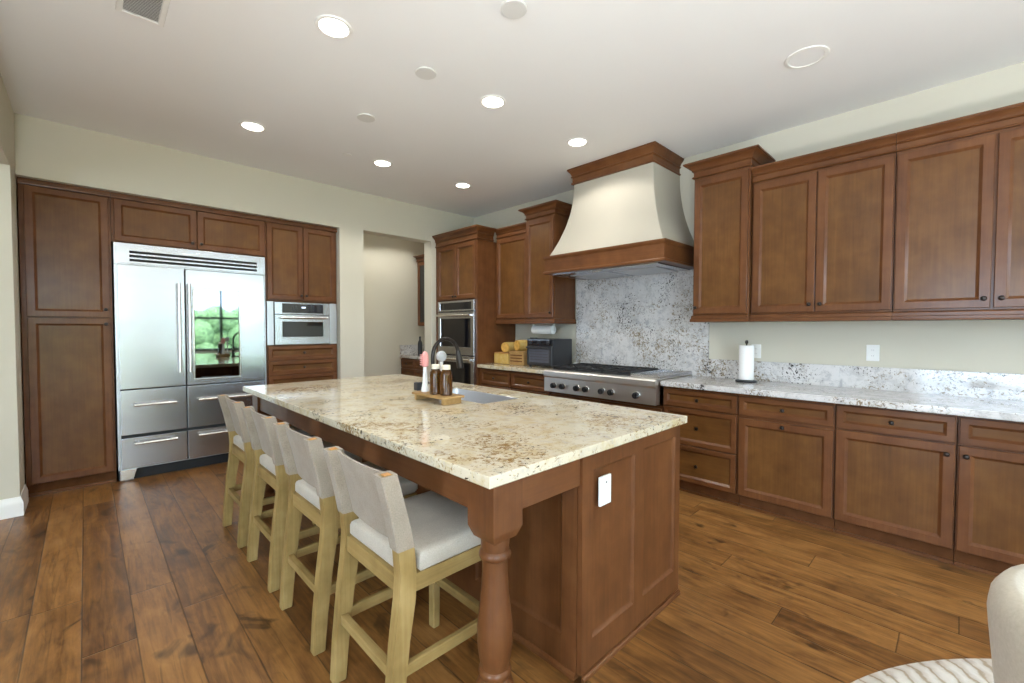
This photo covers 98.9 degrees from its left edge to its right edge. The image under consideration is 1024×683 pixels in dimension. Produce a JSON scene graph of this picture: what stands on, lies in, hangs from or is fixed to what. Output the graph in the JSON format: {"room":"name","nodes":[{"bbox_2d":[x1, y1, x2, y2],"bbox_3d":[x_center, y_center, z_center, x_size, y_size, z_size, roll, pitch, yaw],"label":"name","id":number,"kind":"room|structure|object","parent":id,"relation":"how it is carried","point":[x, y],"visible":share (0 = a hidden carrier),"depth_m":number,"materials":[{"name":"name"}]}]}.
{"room":"kitchen","nodes":[
{"label":"kitchen","id":0,"kind":"room"},
{"bbox_2d":[0,73,24,499],"bbox_3d":[-2.470,-0.198,1.907,0.166,2.943,3.787,-1,2,-44],"label":"wall","id":1,"kind":"structure","parent":0,"point":[12,482],"depth_m":3.07,"materials":[{"name":"beige paint"}]},
{"bbox_2d":[0,484,28,519],"bbox_3d":[-3.663,1.168,3.182,0.184,0.135,0.353,-1,2,-44],"label":"baseboard","id":2,"kind":"structure","parent":1,"relation":"attached to","point":[16,506],"depth_m":3.09,"materials":[{"name":"white paint"}]},
{"bbox_2d":[14,113,473,486],"bbox_3d":[-2.417,-0.292,5.202,4.840,2.943,0.863,-1,2,-44],"label":"wall","id":3,"kind":"structure","parent":0,"point":[45,150],"depth_m":4.38,"materials":[{"name":"beige paint"}]},
{"bbox_2d":[110,192,264,256],"bbox_3d":[-3.186,-1.077,4.341,1.178,0.414,0.670,-1,2,-44],"label":"wall cabinet","id":4,"kind":"object","parent":3,"relation":"attached to","point":[134,219],"visible":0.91,"depth_m":4.07,"materials":[{"name":"brown wood"}]},
{"bbox_2d":[363,233,424,376],"bbox_3d":[-2.229,-0.340,6.908,2.450,2.943,0.120,-1,2,-44],"label":"wall","id":5,"kind":"structure","parent":0,"point":[390,266],"depth_m":7.06,"materials":[{"name":"beige paint"}]},
{"bbox_2d":[400,344,424,354],"bbox_3d":[-1.619,0.135,7.415,0.615,0.164,0.020,-1,2,-44],"label":"backsplash","id":6,"kind":"structure","parent":5,"relation":"attached to","point":[404,349],"depth_m":7.32,"materials":[{"name":"white stone"}]},
{"bbox_2d":[0,460,995,682],"bbox_3d":[-1.014,1.341,1.078,9.200,0.080,10.300,-1,2,-44],"label":"floor","id":7,"kind":"structure","parent":0,"point":[142,579],"depth_m":2.08,"materials":[{"name":"brown wood"}]},
{"bbox_2d":[17,177,116,496],"bbox_3d":[-3.800,-0.025,3.776,0.524,2.486,0.670,-1,2,-44],"label":"pantry cabinet","id":8,"kind":"object","parent":7,"relation":"on","point":[65,230],"visible":1,"depth_m":3.55,"materials":[{"name":"brown wood"}]},
{"bbox_2d":[111,242,266,480],"bbox_3d":[-3.152,0.170,4.340,1.161,2.066,0.693,-1,2,-44],"label":"refrigerator","id":9,"kind":"object","parent":7,"relation":"on","point":[189,326],"visible":0.85,"depth_m":4.04,"materials":[{"name":"metal"}]},
{"bbox_2d":[217,394,315,547],"bbox_3d":[-1.634,0.802,2.966,0.516,0.888,0.453,-1,2,-44],"label":"bar stool","id":10,"kind":"object","parent":7,"relation":"on","point":[240,448],"visible":0.55,"depth_m":2.79,"materials":[{"name":"brown wood"}]},
{"bbox_2d":[264,217,336,425],"bbox_3d":[-2.499,-0.059,5.041,0.742,2.486,0.670,-1,2,-44],"label":"tall cabinet","id":11,"kind":"object","parent":7,"relation":"on","point":[300,258],"visible":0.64,"depth_m":4.78,"materials":[{"name":"brown wood"}]},
{"bbox_2d":[266,301,336,344],"bbox_3d":[-2.420,-0.201,4.956,0.730,0.460,0.515,-1,2,-44],"label":"microwave oven","id":12,"kind":"object","parent":11,"relation":"in","point":[288,323],"visible":0.99,"depth_m":4.79,"materials":[{"name":"silver metal"}]},
{"bbox_2d":[241,406,361,592],"bbox_3d":[-1.200,0.815,2.521,0.516,0.888,0.453,-1,2,-44],"label":"bar stool","id":13,"kind":"object","parent":7,"relation":"on","point":[269,468],"visible":0.65,"depth_m":2.35,"materials":[{"name":"brown wood"}]},
{"bbox_2d":[273,422,417,655],"bbox_3d":[-0.785,0.828,2.094,0.516,0.888,0.453,-1,2,-44],"label":"bar stool","id":14,"kind":"object","parent":7,"relation":"on","point":[311,494],"visible":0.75,"depth_m":1.92,"materials":[{"name":"brown wood"}]},
{"bbox_2d":[323,446,480,682],"bbox_3d":[-0.364,0.842,1.661,0.516,0.888,0.453,-1,2,-44],"label":"bar stool","id":15,"kind":"object","parent":7,"relation":"on","point":[393,536],"visible":0.81,"depth_m":1.53,"materials":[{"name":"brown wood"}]},
{"bbox_2d":[401,358,422,376],"bbox_3d":[-1.215,0.704,6.997,0.620,0.855,1.199,-1,2,-44],"label":"base cabinet","id":16,"kind":"object","parent":7,"relation":"on","point":[412,367],"visible":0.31,"depth_m":6.99,"materials":[{"name":"brown wood"}]},
{"bbox_2d":[400,354,421,358],"bbox_3d":[-1.191,0.250,6.978,0.623,0.040,1.247,-1,2,-44],"label":"countertop","id":17,"kind":"structure","parent":16,"relation":"on","point":[413,356],"depth_m":7.06,"materials":[{"name":"white stone"}]},
{"bbox_2d":[418,336,421,355],"bbox_3d":[-1.488,0.071,7.097,0.072,0.308,0.072,-1,2,-44],"label":"bottle","id":18,"kind":"object","parent":17,"relation":"on","point":[419,341],"visible":0.94,"depth_m":7.07,"materials":[{"name":"glass"}]},
{"bbox_2d":[252,395,679,682],"bbox_3d":[-0.533,0.825,2.718,1.256,0.860,2.676,-1,2,-44],"label":"kitchen island","id":19,"kind":"object","parent":7,"relation":"on","point":[563,575],"visible":0.44,"depth_m":1.78,"materials":[{"name":"brown wood"}]},
{"bbox_2d":[243,374,686,488],"bbox_3d":[-0.568,0.373,2.742,1.319,0.038,2.796,-1,2,-44],"label":"island countertop","id":20,"kind":"structure","parent":19,"relation":"on","point":[495,444],"depth_m":2.03,"materials":[{"name":"beige stone"}]},
{"bbox_2d":[414,382,421,390],"bbox_3d":[-0.659,0.314,3.095,0.050,0.058,0.050,-1,2,-44],"label":"sponge holder","id":21,"kind":"object","parent":20,"relation":"on","point":[417,385],"visible":0.79,"depth_m":3.08,"materials":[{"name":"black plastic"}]},
{"bbox_2d":[412,390,464,405],"bbox_3d":[-0.445,0.333,2.617,0.150,0.048,0.335,-1,2,-44],"label":"wooden tray","id":22,"kind":"object","parent":20,"relation":"on","point":[454,398],"visible":0.83,"depth_m":2.53,"materials":[{"name":"brown wood"}]},
{"bbox_2d":[420,351,428,391],"bbox_3d":[-0.535,0.183,2.686,0.055,0.246,0.051,-1,2,-44],"label":"scrub brush","id":23,"kind":"object","parent":22,"relation":"on","point":[424,358],"visible":1,"depth_m":2.68,"materials":[{"name":"white plastic"}]},
{"bbox_2d":[429,364,440,394],"bbox_3d":[-0.450,0.222,2.588,0.073,0.174,0.073,-1,2,-44],"label":"bottle","id":24,"kind":"object","parent":22,"relation":"on","point":[434,376],"visible":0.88,"depth_m":2.56,"materials":[{"name":"brown glass"}]},
{"bbox_2d":[436,351,446,370],"bbox_3d":[-0.432,0.181,2.679,0.068,0.252,0.041,-1,2,-44],"label":"dish brush","id":25,"kind":"object","parent":22,"relation":"on","point":[441,356],"visible":0.64,"depth_m":2.66,"materials":[{"name":"white plastic"}]},
{"bbox_2d":[440,365,451,395],"bbox_3d":[-0.383,0.224,2.545,0.073,0.174,0.073,-1,2,-44],"label":"bottle","id":26,"kind":"object","parent":22,"relation":"on","point":[445,374],"visible":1,"depth_m":2.52,"materials":[{"name":"brown glass"}]},
{"bbox_2d":[428,337,463,384],"bbox_3d":[-0.435,0.160,2.889,0.262,0.379,0.113,-1,2,-24],"label":"faucet","id":27,"kind":"object","parent":20,"relation":"on","point":[459,362],"visible":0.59,"depth_m":2.90,"materials":[{"name":"black metal"}]},
{"bbox_2d":[452,388,518,403],"bbox_3d":[-0.284,0.459,2.896,0.320,0.203,0.672,-1,2,-44],"label":"sink","id":28,"kind":"object","parent":20,"relation":"in","point":[473,396],"visible":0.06,"depth_m":3.05,"materials":[{"name":"metal"}]},
{"bbox_2d":[598,473,610,506],"bbox_3d":[0.367,0.584,1.727,0.076,0.115,0.013,-1,2,-44],"label":"outlet plate","id":29,"kind":"object","parent":19,"relation":"attached to","point":[604,484],"visible":1,"depth_m":1.72,"materials":[{"name":"white plastic"}]},
{"bbox_2d":[432,224,514,385],"bbox_3d":[-0.492,-0.121,5.823,0.713,2.575,0.933,-1,2,-44],"label":"tall cabinet","id":30,"kind":"object","parent":7,"relation":"on","point":[466,256],"visible":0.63,"depth_m":5.47,"materials":[{"name":"brown wood"}]},
{"bbox_2d":[436,299,475,384],"bbox_3d":[-0.534,0.136,5.800,0.664,1.322,0.762,-1,2,-44],"label":"double oven","id":31,"kind":"object","parent":30,"relation":"in","point":[456,319],"visible":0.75,"depth_m":5.53,"materials":[{"name":"silver metal"}]},
{"bbox_2d":[480,368,511,389],"bbox_3d":[-0.005,0.749,5.381,0.628,0.862,0.535,-1,2,-44],"label":"base cabinet","id":32,"kind":"object","parent":7,"relation":"on","point":[501,379],"visible":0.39,"depth_m":5.17,"materials":[{"name":"brown wood"}]},
{"bbox_2d":[511,371,551,395],"bbox_3d":[0.391,0.762,4.973,0.628,0.862,0.596,-1,2,-44],"label":"base cabinet","id":33,"kind":"object","parent":7,"relation":"on","point":[520,381],"visible":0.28,"depth_m":4.78,"materials":[{"name":"brown wood"}]},
{"bbox_2d":[477,363,571,373],"bbox_3d":[0.207,0.302,5.157,0.658,0.042,1.126,-1,2,-44],"label":"countertop","id":34,"kind":"structure","parent":33,"relation":"on","point":[519,368],"depth_m":4.97,"materials":[{"name":"beige stone"}]},
{"bbox_2d":[494,352,509,363],"bbox_3d":[-0.065,0.202,5.436,0.200,0.138,0.260,-1,2,-44],"label":"container","id":35,"kind":"object","parent":34,"relation":"on","point":[499,357],"visible":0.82,"depth_m":5.36,"materials":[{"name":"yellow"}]},
{"bbox_2d":[501,342,515,351],"bbox_3d":[-0.032,0.069,5.415,0.124,0.124,0.178,1,2,40],"label":"jar","id":36,"kind":"object","parent":35,"relation":"on","point":[506,346],"visible":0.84,"depth_m":5.36,"materials":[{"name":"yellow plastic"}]},
{"bbox_2d":[510,351,526,365],"bbox_3d":[0.142,0.194,5.264,0.264,0.164,0.235,-1,2,-44],"label":"bread box","id":37,"kind":"object","parent":34,"relation":"on","point":[516,357],"visible":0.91,"depth_m":5.15,"materials":[{"name":"brown wood"}]},
{"bbox_2d":[514,340,526,350],"bbox_3d":[0.130,0.046,5.248,0.178,0.132,0.132,-1,2,-30],"label":"jar","id":38,"kind":"object","parent":37,"relation":"on","point":[519,345],"visible":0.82,"depth_m":5.19,"materials":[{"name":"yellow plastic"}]},
{"bbox_2d":[526,338,571,367],"bbox_3d":[0.409,0.121,4.977,0.378,0.330,0.395,-1,2,-44],"label":"toaster oven","id":39,"kind":"object","parent":34,"relation":"on","point":[550,352],"visible":0.92,"depth_m":4.86,"materials":[{"name":"black metal"}]},
{"bbox_2d":[551,392,662,411],"bbox_3d":[1.029,0.868,4.321,0.628,0.690,1.226,-1,2,-44],"label":"base cabinet","id":40,"kind":"object","parent":7,"relation":"on","point":[659,408],"visible":0.02,"depth_m":4.03,"materials":[{"name":"brown wood"}]},
{"bbox_2d":[663,386,739,505],"bbox_3d":[1.665,0.802,3.665,0.628,0.862,0.590,-1,2,-44],"label":"base cabinet","id":41,"kind":"object","parent":7,"relation":"on","point":[709,436],"visible":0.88,"depth_m":3.42,"materials":[{"name":"brown wood"}]},
{"bbox_2d":[737,394,835,531],"bbox_3d":[2.077,0.814,3.242,0.628,0.862,0.585,-1,2,-44],"label":"base cabinet","id":42,"kind":"object","parent":7,"relation":"on","point":[786,447],"visible":0.88,"depth_m":3.03,"materials":[{"name":"brown wood"}]},
{"bbox_2d":[834,404,957,564],"bbox_3d":[2.476,0.827,2.833,0.628,0.862,0.551,-1,2,-44],"label":"base cabinet","id":43,"kind":"object","parent":7,"relation":"on","point":[895,476],"visible":0.91,"depth_m":2.62,"materials":[{"name":"brown wood"}]},
{"bbox_2d":[851,658,993,682],"bbox_3d":[1.885,1.323,0.236,3.086,0.014,3.086,-1,2,-44],"label":"round rug","id":44,"kind":"object","parent":7,"relation":"on","point":[968,670],"visible":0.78,"depth_m":1.69,"materials":[{"name":"beige fabric"}]},
{"bbox_2d":[987,564,1023,682],"bbox_3d":[1.204,0.900,0.737,0.602,0.796,0.567,-1,2,-44],"label":"upholstered chair","id":45,"kind":"object","parent":44,"relation":"on","point":[1005,599],"visible":1,"depth_m":0.86,"materials":[{"name":"beige fabric"}]},
{"bbox_2d":[954,416,1023,576],"bbox_3d":[2.864,0.839,2.433,0.628,0.862,0.558,-1,2,-44],"label":"base cabinet","id":46,"kind":"object","parent":7,"relation":"on","point":[989,511],"visible":0.91,"depth_m":2.36,"materials":[{"name":"brown wood"}]},
{"bbox_2d":[661,375,1023,421],"bbox_3d":[2.260,0.367,3.032,0.635,0.042,2.295,-1,2,-44],"label":"countertop","id":47,"kind":"structure","parent":46,"relation":"on","point":[988,408],"depth_m":2.82,"materials":[{"name":"white stone"}]},
{"bbox_2d":[544,363,691,405],"bbox_3d":[0.986,0.383,4.265,0.746,0.251,1.220,-1,2,-44],"label":"rangetop","id":48,"kind":"object","parent":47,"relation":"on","point":[633,384],"visible":1,"depth_m":4.04,"materials":[{"name":"metal"}]},
{"bbox_2d":[555,366,646,375],"bbox_3d":[0.928,0.288,4.411,0.530,0.005,0.903,-1,2,-44],"label":"grate","id":49,"kind":"object","parent":48,"relation":"on","point":[595,370],"depth_m":4.24,"materials":[{"name":"metal"}]},
{"bbox_2d":[735,340,756,382],"bbox_3d":[1.916,0.158,3.585,0.160,0.340,0.160,-1,2,-44],"label":"paper towel holder","id":50,"kind":"object","parent":47,"relation":"on","point":[746,352],"visible":1,"depth_m":3.54,"materials":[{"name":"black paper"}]},
{"bbox_2d":[0,0,1023,217],"bbox_3d":[-1.008,-1.684,0.992,9.200,0.114,10.300,-1,2,-44],"label":"ceiling","id":51,"kind":"structure","parent":0,"point":[688,77],"depth_m":2.78,"materials":[{"name":"white paint"}]},
{"bbox_2d":[115,0,170,27],"bbox_3d":[-1.770,-1.669,2.111,0.192,0.009,0.465,-1,2,-44],"label":"ceiling vent","id":52,"kind":"object","parent":51,"relation":"in","point":[154,12],"visible":1,"depth_m":2.21,"materials":[{"name":"white metal"}]},
{"bbox_2d":[239,121,265,131],"bbox_3d":[-2.063,-1.709,3.489,0.188,0.008,0.188,-1,2,-44],"label":"recessed light","id":53,"kind":"object","parent":51,"relation":"in","point":[248,125],"visible":1,"depth_m":3.48,"materials":[{"name":"white"}]},
{"bbox_2d":[314,14,351,38],"bbox_3d":[-0.951,-1.674,2.339,0.188,0.008,0.188,-1,2,-44],"label":"recessed light","id":54,"kind":"object","parent":51,"relation":"in","point":[332,26],"visible":1,"depth_m":2.33,"materials":[{"name":"white paint"}]},
{"bbox_2d":[373,159,392,166],"bbox_3d":[-1.257,-1.730,4.259,0.188,0.008,0.188,-1,2,-44],"label":"recessed light","id":55,"kind":"object","parent":51,"relation":"in","point":[378,162],"visible":1,"depth_m":4.25,"materials":[{"name":"white"}]},
{"bbox_2d":[454,182,470,187],"bbox_3d":[-0.552,-1.747,4.910,0.188,0.008,0.188,-1,2,-44],"label":"recessed light","id":56,"kind":"object","parent":51,"relation":"in","point":[460,184],"visible":1,"depth_m":4.91,"materials":[{"name":"white"}]},
{"bbox_2d":[480,95,505,108],"bbox_3d":[-0.136,-1.694,3.104,0.188,0.008,0.188,-1,2,-44],"label":"recessed light","id":57,"kind":"object","parent":51,"relation":"in","point":[488,101],"visible":1,"depth_m":3.09,"materials":[{"name":"white"}]},
{"bbox_2d":[566,137,587,146],"bbox_3d":[0.563,-1.712,3.770,0.188,0.008,0.188,-1,2,-44],"label":"recessed light","id":58,"kind":"object","parent":51,"relation":"in","point":[577,141],"visible":1,"depth_m":3.76,"materials":[{"name":"white"}]},
{"bbox_2d":[784,45,829,68],"bbox_3d":[1.740,-1.676,2.592,0.226,0.007,0.226,-1,2,-44],"label":"ceiling speaker","id":59,"kind":"object","parent":51,"relation":"attached to","point":[805,57],"visible":1,"depth_m":2.58,"materials":[{"name":"white paint"}]},
{"bbox_2d":[789,49,823,66],"bbox_3d":[1.740,-1.678,2.592,0.174,0.004,0.174,-1,2,-44],"label":"grille","id":60,"kind":"object","parent":59,"relation":"attached to","point":[805,57],"depth_m":2.59,"materials":[{"name":"white paint"}]},
{"bbox_2d":[474,62,1023,532],"bbox_3d":[2.511,-0.228,3.337,0.120,2.943,8.687,-1,2,-44],"label":"wall","id":61,"kind":"structure","parent":0,"point":[991,346],"depth_m":3.14,"materials":[{"name":"beige paint"}]},
{"bbox_2d":[495,222,525,323],"bbox_3d":[0.097,-0.805,5.417,0.374,1.177,0.555,-1,2,-44],"label":"upper cabinet","id":62,"kind":"object","parent":61,"relation":"attached to","point":[511,240],"visible":0.54,"depth_m":5.32,"materials":[{"name":"brown wood"}]},
{"bbox_2d":[518,200,575,323],"bbox_3d":[0.423,-0.863,5.038,0.433,1.317,0.573,-1,2,-44],"label":"upper cabinet","id":63,"kind":"object","parent":61,"relation":"attached to","point":[550,299],"visible":0.91,"depth_m":4.91,"materials":[{"name":"brown wood"}]},
{"bbox_2d":[531,324,555,333],"bbox_3d":[0.368,-0.146,5.126,0.104,0.122,0.328,-1,2,-44],"label":"paper towel","id":64,"kind":"object","parent":63,"relation":"attached to","point":[536,329],"visible":0.96,"depth_m":5.07,"materials":[{"name":"white paper"}]},
{"bbox_2d":[543,141,693,279],"bbox_3d":[1.028,-1.189,4.228,0.720,1.070,1.316,-1,2,-44],"label":"range hood","id":65,"kind":"object","parent":61,"relation":"attached to","point":[627,217],"visible":0.98,"depth_m":3.98,"materials":[{"name":"beige paint"}]},
{"bbox_2d":[576,270,709,375],"bbox_3d":[1.268,-0.271,4.511,0.021,1.143,1.494,-1,2,-44],"label":"backsplash","id":66,"kind":"structure","parent":61,"relation":"attached to","point":[640,320],"depth_m":4.44,"materials":[{"name":"white stone"}]},
{"bbox_2d":[683,144,775,322],"bbox_3d":[1.786,-0.821,3.638,0.433,1.317,0.575,-1,2,-44],"label":"upper cabinet","id":67,"kind":"object","parent":61,"relation":"attached to","point":[723,195],"visible":0.89,"depth_m":3.51,"materials":[{"name":"brown wood"}]},
{"bbox_2d":[751,344,760,357],"bbox_3d":[2.065,0.082,3.710,0.009,0.116,0.074,-1,2,-44],"label":"outlet plate","id":68,"kind":"object","parent":61,"relation":"attached to","point":[757,347],"visible":0.73,"depth_m":3.70,"materials":[{"name":"white plastic"}]},
{"bbox_2d":[750,133,896,321],"bbox_3d":[2.254,-0.737,3.203,0.373,1.177,0.838,-1,2,-44],"label":"upper cabinet","id":69,"kind":"object","parent":61,"relation":"attached to","point":[823,226],"visible":0.91,"depth_m":3.06,"materials":[{"name":"brown wood"}]},
{"bbox_2d":[708,359,1023,400],"bbox_3d":[2.544,0.281,3.214,0.021,0.200,2.164,-1,2,-44],"label":"backsplash","id":70,"kind":"structure","parent":61,"relation":"attached to","point":[1006,386],"depth_m":3.09,"materials":[{"name":"white stone"}]},
{"bbox_2d":[866,345,879,360],"bbox_3d":[2.600,0.083,3.160,0.009,0.116,0.074,-1,2,-44],"label":"outlet plate","id":71,"kind":"object","parent":61,"relation":"attached to","point":[872,351],"visible":1,"depth_m":3.16,"materials":[{"name":"white plastic"}]},
{"bbox_2d":[892,102,1023,320],"bbox_3d":[2.854,-0.718,2.586,0.373,1.177,0.879,-1,2,-44],"label":"upper cabinet","id":72,"kind":"object","parent":61,"relation":"attached to","point":[959,244],"visible":1,"depth_m":2.59,"materials":[{"name":"brown wood"}]},
{"bbox_3d":[-0.903,-0.345,7.209,0.130,2.943,1.298,-1,2,-44],"label":"wall","id":73,"kind":"structure","parent":0,"visible":0},
{"bbox_2d":[413,254,424,325],"bbox_3d":[-1.197,-0.830,7.116,0.382,1.155,0.900,-1,2,-44],"label":"wall cabinet","id":74,"kind":"object","parent":73,"relation":"attached to","point":[420,258],"visible":0.2,"depth_m":7.24,"materials":[{"name":"brown wood"}]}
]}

